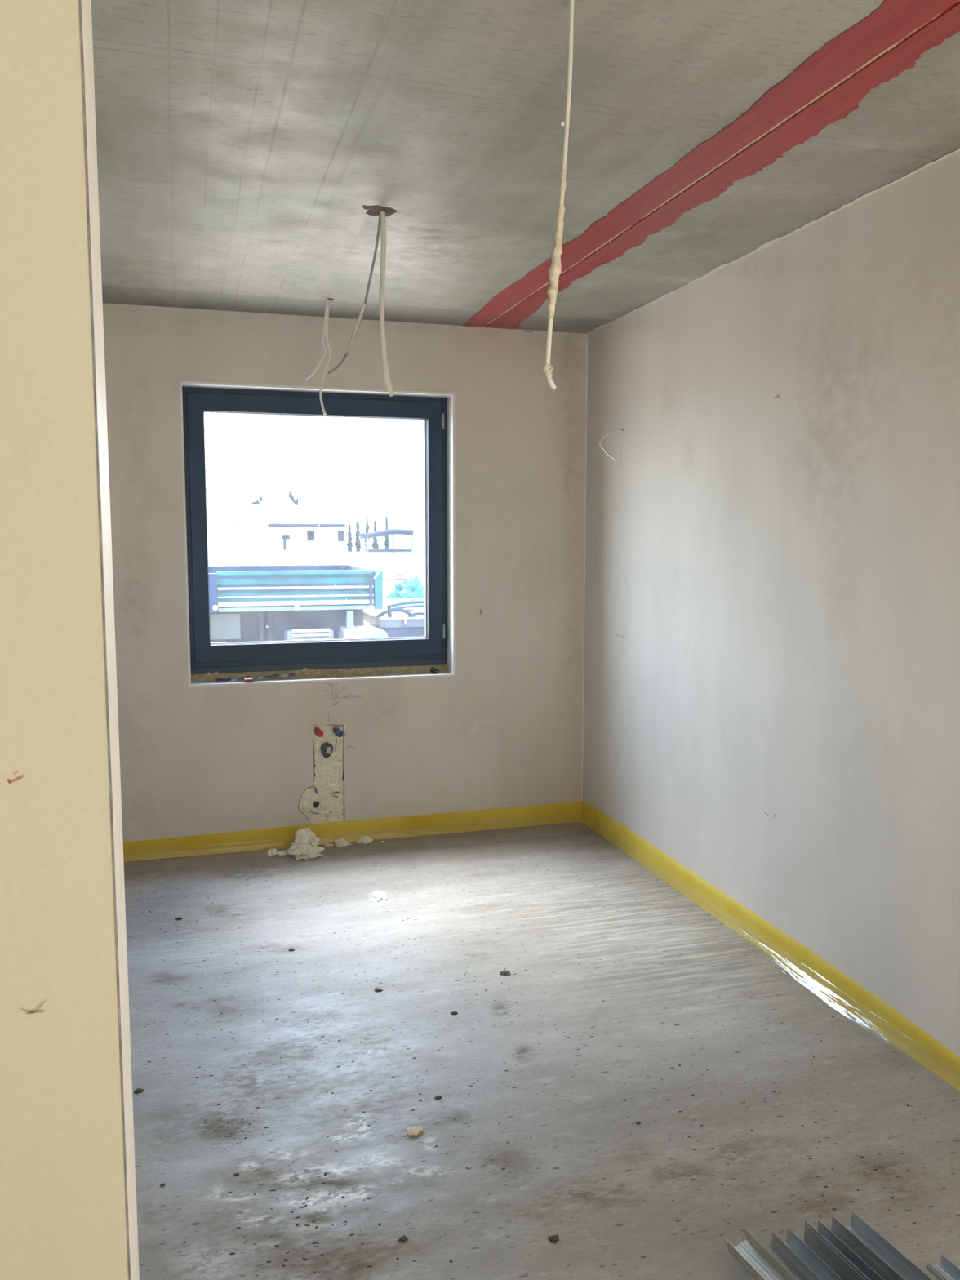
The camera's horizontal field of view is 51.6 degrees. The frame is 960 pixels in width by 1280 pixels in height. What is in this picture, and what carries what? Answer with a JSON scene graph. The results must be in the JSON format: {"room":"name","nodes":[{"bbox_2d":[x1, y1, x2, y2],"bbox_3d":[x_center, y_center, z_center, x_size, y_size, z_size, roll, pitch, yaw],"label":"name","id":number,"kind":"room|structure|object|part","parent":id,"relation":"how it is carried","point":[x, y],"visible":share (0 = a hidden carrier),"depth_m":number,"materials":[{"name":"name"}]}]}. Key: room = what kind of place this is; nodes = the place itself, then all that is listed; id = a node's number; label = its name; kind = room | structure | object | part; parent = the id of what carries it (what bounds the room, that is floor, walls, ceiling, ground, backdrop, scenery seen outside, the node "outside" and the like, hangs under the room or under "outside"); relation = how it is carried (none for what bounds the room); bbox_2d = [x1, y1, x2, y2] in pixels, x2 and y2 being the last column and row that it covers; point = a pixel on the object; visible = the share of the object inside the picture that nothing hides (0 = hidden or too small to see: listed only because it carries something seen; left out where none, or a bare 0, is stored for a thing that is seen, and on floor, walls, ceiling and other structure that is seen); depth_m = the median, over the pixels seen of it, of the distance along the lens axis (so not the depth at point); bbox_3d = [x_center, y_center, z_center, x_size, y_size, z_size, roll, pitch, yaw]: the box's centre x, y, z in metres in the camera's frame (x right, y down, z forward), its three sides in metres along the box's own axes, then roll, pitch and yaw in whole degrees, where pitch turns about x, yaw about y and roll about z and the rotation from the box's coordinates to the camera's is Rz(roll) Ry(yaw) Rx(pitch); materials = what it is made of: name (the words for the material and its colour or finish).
{"room":"construction site","nodes":[
{"label":"construction site","id":0,"kind":"room"},
{"bbox_2d":[0,0,130,1279],"bbox_3d":[-1.854,0.198,0.510,3.130,2.600,0.011,-2,6,-17],"label":"wall","id":1,"kind":"structure","parent":0,"point":[64,1202],"depth_m":0.94,"materials":[{"name":"beige paint"}]},
{"bbox_2d":[81,0,139,1279],"bbox_3d":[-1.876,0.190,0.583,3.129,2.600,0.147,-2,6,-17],"label":"trim","id":2,"kind":"structure","parent":1,"relation":"attached to","point":[86,4],"depth_m":1.02,"materials":[{"name":"white paint"}]},
{"bbox_2d":[102,302,587,842],"bbox_3d":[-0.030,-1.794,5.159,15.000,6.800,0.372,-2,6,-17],"label":"wall","id":3,"kind":"structure","parent":0,"point":[505,731],"depth_m":5.01,"materials":[{"name":"grey paint"}]},
{"bbox_2d":[179,381,455,686],"bbox_3d":[-0.790,-0.519,4.978,1.328,1.438,0.192,-2,6,-17],"label":"window","id":4,"kind":"structure","parent":3,"relation":"in","point":[207,662],"depth_m":4.99,"materials":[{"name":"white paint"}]},
{"bbox_2d":[244,677,253,682],"bbox_3d":[-1.133,0.196,4.867,0.040,0.019,0.038,-2,6,-17],"label":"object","id":5,"kind":"structure","parent":4,"relation":"on","point":[246,679],"depth_m":4.85,"materials":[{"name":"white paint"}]},
{"bbox_2d":[297,724,346,824],"bbox_3d":[-0.795,0.663,4.968,0.240,0.499,0.088,-2,6,-17],"label":"plaster patch","id":6,"kind":"object","parent":3,"relation":"attached to","point":[322,802],"visible":1,"depth_m":4.93,"materials":[{"name":"beige paint"}]},
{"bbox_2d":[123,800,582,862],"bbox_3d":[-0.785,0.977,5.026,2.817,0.114,0.022,-2,6,-17],"label":"strip","id":7,"kind":"object","parent":3,"relation":"attached to","point":[563,812],"depth_m":5.08,"materials":[{"name":"yellow plastic"}]},
{"bbox_2d":[429,666,439,673],"bbox_3d":[-0.234,0.158,5.172,0.059,0.043,0.029,-1,6,-5],"label":"scrap","id":8,"kind":"object","parent":3,"relation":"on","point":[433,671],"visible":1,"depth_m":5.17,"materials":[{"name":"black rubber"}]},
{"bbox_2d":[91,0,959,333],"bbox_3d":[-0.315,-1.369,2.952,2.967,0.018,3.777,-2,6,-17],"label":"ceiling","id":9,"kind":"structure","parent":0,"point":[251,153],"depth_m":2.64,"materials":[{"name":"concrete"}]},
{"bbox_2d":[304,298,328,384],"bbox_3d":[-0.728,-1.330,4.425,0.110,0.380,0.010,-2,6,-17],"label":"cable","id":10,"kind":"object","parent":9,"relation":"hanging from","point":[326,300],"visible":1,"depth_m":4.43,"materials":[{"name":"grey plastic"}]},
{"bbox_2d":[319,299,331,414],"bbox_3d":[-0.691,-1.266,4.446,0.058,0.511,0.032,-2,6,-17],"label":"cable","id":11,"kind":"object","parent":9,"relation":"hanging from","point":[328,307],"visible":1,"depth_m":4.46,"materials":[{"name":"grey plastic"}]},
{"bbox_2d":[328,211,380,374],"bbox_3d":[-0.412,-1.128,3.234,0.190,0.534,0.043,-3,7,-26],"label":"cable","id":12,"kind":"object","parent":9,"relation":"hanging from","point":[363,307],"visible":1,"depth_m":3.25,"materials":[{"name":"grey plastic"},{"name":"white plastic"}]},
{"bbox_2d":[379,211,394,396],"bbox_3d":[-0.312,-1.109,3.295,0.026,0.585,0.091,1,6,13],"label":"cable","id":13,"kind":"object","parent":9,"relation":"hanging from","point":[383,225],"visible":1,"depth_m":3.25,"materials":[{"name":"grey plastic"}]},
{"bbox_2d":[542,0,573,390],"bbox_3d":[0.151,-0.886,1.959,0.039,0.766,0.073,4,7,32],"label":"cable","id":14,"kind":"object","parent":9,"relation":"hanging from","point":[555,269],"visible":1,"depth_m":1.95,"materials":[{"name":"white plastic"}]},
{"bbox_2d":[123,822,959,1279],"bbox_3d":[-0.321,1.220,3.252,2.975,0.001,3.738,-2,6,-17],"label":"floor","id":15,"kind":"structure","parent":0,"point":[721,989],"depth_m":2.84,"materials":[{"name":"grey concrete"}]},
{"bbox_2d":[133,1088,143,1093],"bbox_3d":[-0.957,1.264,2.791,0.023,0.007,0.023,3,7,26],"label":"clod","id":16,"kind":"object","parent":15,"relation":"on","point":[138,1090],"visible":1,"depth_m":2.79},
{"bbox_2d":[266,848,278,856],"bbox_3d":[-1.012,1.035,4.856,0.056,0.034,0.044,-2,6,-17],"label":"chunk","id":17,"kind":"object","parent":15,"relation":"on","point":[273,851],"visible":1,"depth_m":4.84,"materials":[{"name":"beige concrete"}]},
{"bbox_2d":[276,849,287,857],"bbox_3d":[-0.965,1.039,4.846,0.054,0.028,0.042,-2,6,-17],"label":"chunk","id":18,"kind":"object","parent":15,"relation":"on","point":[282,853],"visible":1,"depth_m":4.84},
{"bbox_2d":[287,827,324,859],"bbox_3d":[-0.857,0.987,4.826,0.143,0.145,0.164,5,8,41],"label":"chunk","id":19,"kind":"object","parent":15,"relation":"on","point":[305,846],"visible":1,"depth_m":4.82,"materials":[{"name":"beige concrete"}]},
{"bbox_2d":[195,851,434,1197],"bbox_3d":[-0.515,1.173,3.684,0.647,0.002,2.697,0,6,-4],"label":"crumbs","id":20,"kind":"object","parent":15,"relation":"on","point":[326,851],"visible":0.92,"depth_m":2.61,"materials":[{"name":"grey concrete"}]},
{"bbox_2d":[333,837,352,847],"bbox_3d":[-0.686,1.016,5.004,0.096,0.042,0.061,-2,6,-17],"label":"chunk","id":21,"kind":"object","parent":15,"relation":"on","point":[341,842],"visible":1,"depth_m":4.99,"materials":[{"name":"beige concrete"}]},
{"bbox_2d":[355,835,373,844],"bbox_3d":[-0.587,1.012,5.057,0.090,0.038,0.063,-2,6,-17],"label":"chunk","id":22,"kind":"object","parent":15,"relation":"on","point":[365,839],"visible":1,"depth_m":5.04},
{"bbox_2d":[373,987,382,991],"bbox_3d":[-0.349,1.200,3.412,0.031,0.006,0.023,-2,6,-17],"label":"clod","id":23,"kind":"object","parent":15,"relation":"on","point":[376,989],"visible":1,"depth_m":3.41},
{"bbox_2d":[372,889,387,901],"bbox_3d":[-0.433,1.105,4.307,0.062,0.008,0.127,-2,6,-17],"label":"flake","id":24,"kind":"object","parent":15,"relation":"on","point":[379,895],"visible":1,"depth_m":4.30,"materials":[{"name":"plastic"}]},
{"bbox_2d":[398,1235,408,1241],"bbox_3d":[-0.171,1.327,2.203,0.024,0.005,0.016,-5,8,-41],"label":"clod","id":25,"kind":"object","parent":15,"relation":"on","point":[402,1238],"visible":1,"depth_m":2.20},
{"bbox_2d":[405,1125,423,1135],"bbox_3d":[-0.171,1.281,2.596,0.046,0.015,0.036,1,6,7],"label":"chunk","id":26,"kind":"object","parent":15,"relation":"on","point":[411,1131],"visible":1,"depth_m":2.59,"materials":[{"name":"beige concrete"}]},
{"bbox_2d":[435,1095,441,1099],"bbox_3d":[-0.116,1.269,2.759,0.022,0.005,0.018,-2,6,-17],"label":"clod","id":27,"kind":"object","parent":15,"relation":"on","point":[437,1097],"visible":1,"depth_m":2.76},
{"bbox_2d":[499,969,510,975],"bbox_3d":[0.089,1.186,3.547,0.040,0.006,0.047,0,6,4],"label":"scrap","id":28,"kind":"object","parent":15,"relation":"on","point":[504,972],"visible":1,"depth_m":3.54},
{"bbox_2d":[124,854,954,1277],"bbox_3d":[-0.183,1.200,3.433,2.432,0.001,3.250,-2,6,-17],"label":"crumbs","id":29,"kind":"object","parent":15,"relation":"on","point":[862,1157],"visible":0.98,"depth_m":2.62,"materials":[{"name":"grey concrete"}]},
{"bbox_2d":[547,1235,559,1243],"bbox_3d":[0.163,1.326,2.205,0.025,0.005,0.020,-5,8,-41],"label":"clod","id":30,"kind":"object","parent":15,"relation":"on","point":[553,1238],"visible":1,"depth_m":2.20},
{"bbox_3d":[0.772,1.336,1.974,0.270,0.035,0.050,-2,6,-17],"label":"batten","id":31,"kind":"object","parent":15,"relation":"on","visible":0},
{"bbox_2d":[831,1211,932,1279],"bbox_3d":[1.029,1.322,1.581,0.058,0.039,1.260,-2,6,-23],"label":"metal stud","id":32,"kind":"object","parent":31,"relation":"on","point":[874,1250],"visible":0.97,"depth_m":2.07,"materials":[{"name":"silver metal"}]},
{"bbox_2d":[582,147,959,1057],"bbox_3d":[1.692,0.093,1.532,0.024,2.600,7.927,-2,6,-17],"label":"wall","id":33,"kind":"structure","parent":0,"point":[771,683],"depth_m":3.44,"materials":[{"name":"grey paint"}]},
{"bbox_2d":[600,429,622,461],"bbox_3d":[0.613,-0.918,4.681,0.099,0.172,0.319,1,6,13],"label":"wire","id":34,"kind":"object","parent":33,"relation":"attached to","point":[617,430],"visible":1,"depth_m":4.69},
{"bbox_2d":[581,800,959,1091],"bbox_3d":[1.664,1.320,1.704,0.048,0.124,7.827,-2,6,-17],"label":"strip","id":35,"kind":"structure","parent":33,"relation":"attached to","point":[834,984],"depth_m":3.58,"materials":[{"name":"yellow translucent plastic film"}]},
{"bbox_3d":[-0.734,1.498,1.156,5.567,0.120,8.427,-2,6,-17],"label":"floor","id":36,"kind":"structure","parent":0,"visible":0},
{"bbox_2d":[725,1227,797,1279],"bbox_3d":[0.797,1.339,1.552,0.057,0.044,1.250,-3,6,-23],"label":"metal stud","id":37,"kind":"object","parent":36,"relation":"on","point":[757,1261],"visible":1,"depth_m":2.07,"materials":[{"name":"silver metal"}]},
{"bbox_2d":[804,1219,884,1279],"bbox_3d":[0.950,1.331,1.571,0.038,0.058,1.240,-2,6,-22],"label":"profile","id":38,"kind":"object","parent":36,"relation":"on","point":[855,1262],"visible":0.51,"depth_m":2.06,"materials":[{"name":"silver metal"}]},
{"bbox_2d":[807,1226,864,1279],"bbox_3d":[0.920,1.327,1.622,0.022,0.044,1.100,-2,6,-22],"label":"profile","id":39,"kind":"object","parent":38,"relation":"on","point":[815,1242],"visible":0.97,"depth_m":2.06,"materials":[{"name":"silver metal"}]},
{"bbox_2d":[926,1253,959,1279],"bbox_3d":[1.143,1.375,1.658,0.040,0.020,1.000,-2,6,-20],"label":"metal stud","id":40,"kind":"object","parent":36,"relation":"on","point":[946,1269],"visible":1,"depth_m":2.10,"materials":[{"name":"silver metal"}]},
{"bbox_3d":[1.002,1.405,1.315,0.410,0.035,0.050,-2,6,-17],"label":"batten","id":41,"kind":"object","parent":36,"relation":"on","visible":0},
{"bbox_2d":[771,1226,842,1279],"bbox_3d":[0.876,1.340,1.572,0.042,0.040,1.220,-2,6,-22],"label":"metal stud","id":42,"kind":"object","parent":41,"relation":"on","point":[799,1257],"visible":1,"depth_m":2.07,"materials":[{"name":"silver metal"}]},
{"label":"outside","id":43,"kind":"structure","parent":0,"visible":0},
{"bbox_2d":[207,541,422,612],"bbox_3d":[-7.973,-6.800,78.389,110.000,1.440,144.723,-2,6,-17],"label":"ground","id":44,"kind":"structure","parent":43,"point":[353,557],"depth_m":35.21,"materials":[{"name":"white"}]},
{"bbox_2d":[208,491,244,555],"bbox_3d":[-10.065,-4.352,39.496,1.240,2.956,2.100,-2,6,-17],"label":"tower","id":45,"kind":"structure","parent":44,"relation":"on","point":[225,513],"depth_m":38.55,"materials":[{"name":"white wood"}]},
{"bbox_2d":[208,552,259,565],"bbox_3d":[-5.820,-1.526,23.276,1.659,1.046,1.213,-2,6,-17],"label":"rubble heap","id":46,"kind":"object","parent":44,"relation":"on","point":[218,559],"visible":0.05,"depth_m":23.22,"materials":[{"name":"white"}]},
{"bbox_2d":[251,496,264,505],"bbox_3d":[-11.133,-5.885,50.635,1.146,2.893,1.028,-2,6,-17],"label":"tree","id":47,"kind":"object","parent":44,"relation":"on","point":[256,503],"visible":0.13,"depth_m":50.33,"materials":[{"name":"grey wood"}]},
{"bbox_2d":[263,548,313,565],"bbox_3d":[-4.556,-1.613,23.695,1.503,1.133,1.348,3,7,30],"label":"rubble heap","id":48,"kind":"object","parent":44,"relation":"on","point":[301,559],"visible":0.1,"depth_m":23.45,"materials":[{"name":"white"}]},
{"bbox_2d":[288,490,298,505],"bbox_3d":[-9.660,-6.077,51.051,1.088,3.190,0.981,-4,7,-33],"label":"tree","id":49,"kind":"object","parent":44,"relation":"on","point":[291,496],"visible":0.12,"depth_m":50.78,"materials":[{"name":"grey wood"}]},
{"bbox_2d":[241,486,351,554],"bbox_3d":[-8.935,-5.132,45.163,5.013,3.332,7.800,-2,6,-17],"label":"house","id":50,"kind":"structure","parent":44,"relation":"on","point":[275,526],"depth_m":42.18,"materials":[{"name":"tile"}]},
{"bbox_2d":[208,564,425,643],"bbox_3d":[-2.196,-0.117,12.657,3.878,1.604,2.400,-2,6,-17],"label":"truck","id":51,"kind":"object","parent":44,"relation":"on","point":[307,602],"visible":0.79,"depth_m":11.68,"materials":[{"name":"metal"}]},
{"bbox_3d":[-3.204,-0.525,11.197,0.461,0.441,0.120,-2,6,-17],"label":"corner post","id":52,"kind":"part","parent":51,"relation":"part of","materials":[{"name":"blue metal"}]},
{"bbox_3d":[-2.125,-0.584,11.533,1.802,0.414,0.030,-2,6,-17],"label":"panel","id":53,"kind":"part","parent":51,"relation":"part of","materials":[{"name":"blue metal"}]},
{"bbox_3d":[-2.680,-0.233,12.525,2.210,0.415,1.350,-2,6,-17],"label":"chassis rail","id":54,"kind":"part","parent":51,"relation":"part of","materials":[{"name":"grey metal"}]},
{"bbox_3d":[-1.407,0.016,12.007,0.495,0.342,0.520,-2,6,-17],"label":"fuel tank","id":55,"kind":"part","parent":51,"relation":"part of","materials":[{"name":"metal"}]},
{"bbox_3d":[-1.214,0.050,11.793,0.176,0.279,0.015,-2,6,-17],"label":"tank plate","id":56,"kind":"part","parent":51,"relation":"part of","materials":[{"name":"white metal"}]},
{"bbox_3d":[-1.211,-0.592,11.793,0.097,0.451,0.120,-2,6,-17],"label":"corner post","id":57,"kind":"part","parent":51,"relation":"part of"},
{"bbox_2d":[346,517,353,551],"bbox_3d":[-6.291,-5.083,47.947,0.318,1.860,0.305,-2,6,-17],"label":"conifer","id":58,"kind":"object","parent":44,"relation":"on","point":[349,544],"visible":0.83,"depth_m":47.91,"materials":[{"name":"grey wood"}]},
{"bbox_2d":[354,514,361,551],"bbox_3d":[-5.905,-5.201,48.066,0.347,2.071,0.378,-2,6,-17],"label":"conifer","id":59,"kind":"object","parent":44,"relation":"on","point":[357,543],"visible":0.92,"depth_m":47.99,"materials":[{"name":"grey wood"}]},
{"bbox_2d":[363,509,370,548],"bbox_3d":[-5.502,-5.276,48.190,0.338,2.195,0.431,0,6,1],"label":"conifer","id":60,"kind":"object","parent":44,"relation":"on","point":[367,526],"visible":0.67,"depth_m":48.11,"materials":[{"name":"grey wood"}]},
{"bbox_2d":[371,513,378,548],"bbox_3d":[-5.095,-5.197,48.288,0.356,2.018,0.359,-2,6,-17],"label":"conifer","id":61,"kind":"object","parent":44,"relation":"on","point":[375,544],"visible":0.74,"depth_m":48.25,"materials":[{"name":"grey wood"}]},
{"bbox_2d":[358,548,413,578],"bbox_3d":[-2.567,-2.054,26.726,1.462,0.780,0.800,-2,6,-17],"label":"stack","id":62,"kind":"object","parent":44,"relation":"on","point":[368,550],"visible":0.81,"depth_m":26.41,"materials":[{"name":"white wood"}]},
{"bbox_2d":[359,528,413,559],"bbox_3d":[-3.221,-3.286,34.378,1.879,1.103,0.191,-2,6,-17],"label":"canopy","id":63,"kind":"object","parent":44,"relation":"on","point":[388,531],"visible":0.8,"depth_m":34.32,"materials":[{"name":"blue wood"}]},
{"bbox_3d":[-3.866,-3.178,34.194,0.095,0.925,0.098,-2,6,-17],"label":"post","id":64,"kind":"part","parent":63,"relation":"part of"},
{"bbox_3d":[-3.034,-3.204,34.443,0.095,0.926,0.098,-2,6,-17],"label":"post","id":65,"kind":"part","parent":63,"relation":"part of","materials":[{"name":"white metal"}]},
{"bbox_3d":[-2.366,-3.224,34.643,0.095,0.927,0.098,-2,6,-17],"label":"post","id":66,"kind":"part","parent":63,"relation":"part of","materials":[{"name":"white metal"}]},
{"bbox_2d":[384,505,390,548],"bbox_3d":[-4.519,-5.383,48.458,0.304,2.353,0.271,1,6,13],"label":"conifer","id":67,"kind":"object","parent":44,"relation":"on","point":[387,544],"visible":0.8,"depth_m":48.41,"materials":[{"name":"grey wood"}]},
{"bbox_2d":[363,598,425,625],"bbox_3d":[-1.049,-0.196,15.902,1.792,0.977,1.649,-2,6,-17],"label":"heap","id":68,"kind":"object","parent":44,"relation":"on","point":[385,604],"visible":0.09,"depth_m":15.61,"materials":[{"name":"white"}]},
{"bbox_2d":[386,573,424,599],"bbox_3d":[-1.112,-0.839,15.551,0.612,0.376,0.488,-5,8,-38],"label":"tarpaulin","id":69,"kind":"object","parent":68,"relation":"on","point":[411,587],"visible":0.99,"depth_m":15.45,"materials":[{"name":"teal plastic"}]},
{"bbox_2d":[422,515,424,595],"bbox_3d":[-1.106,-1.522,20.567,0.120,2.062,0.120,-2,6,-17],"label":"post","id":70,"kind":"object","parent":44,"relation":"on","point":[423,516],"visible":0.21,"depth_m":20.52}
]}

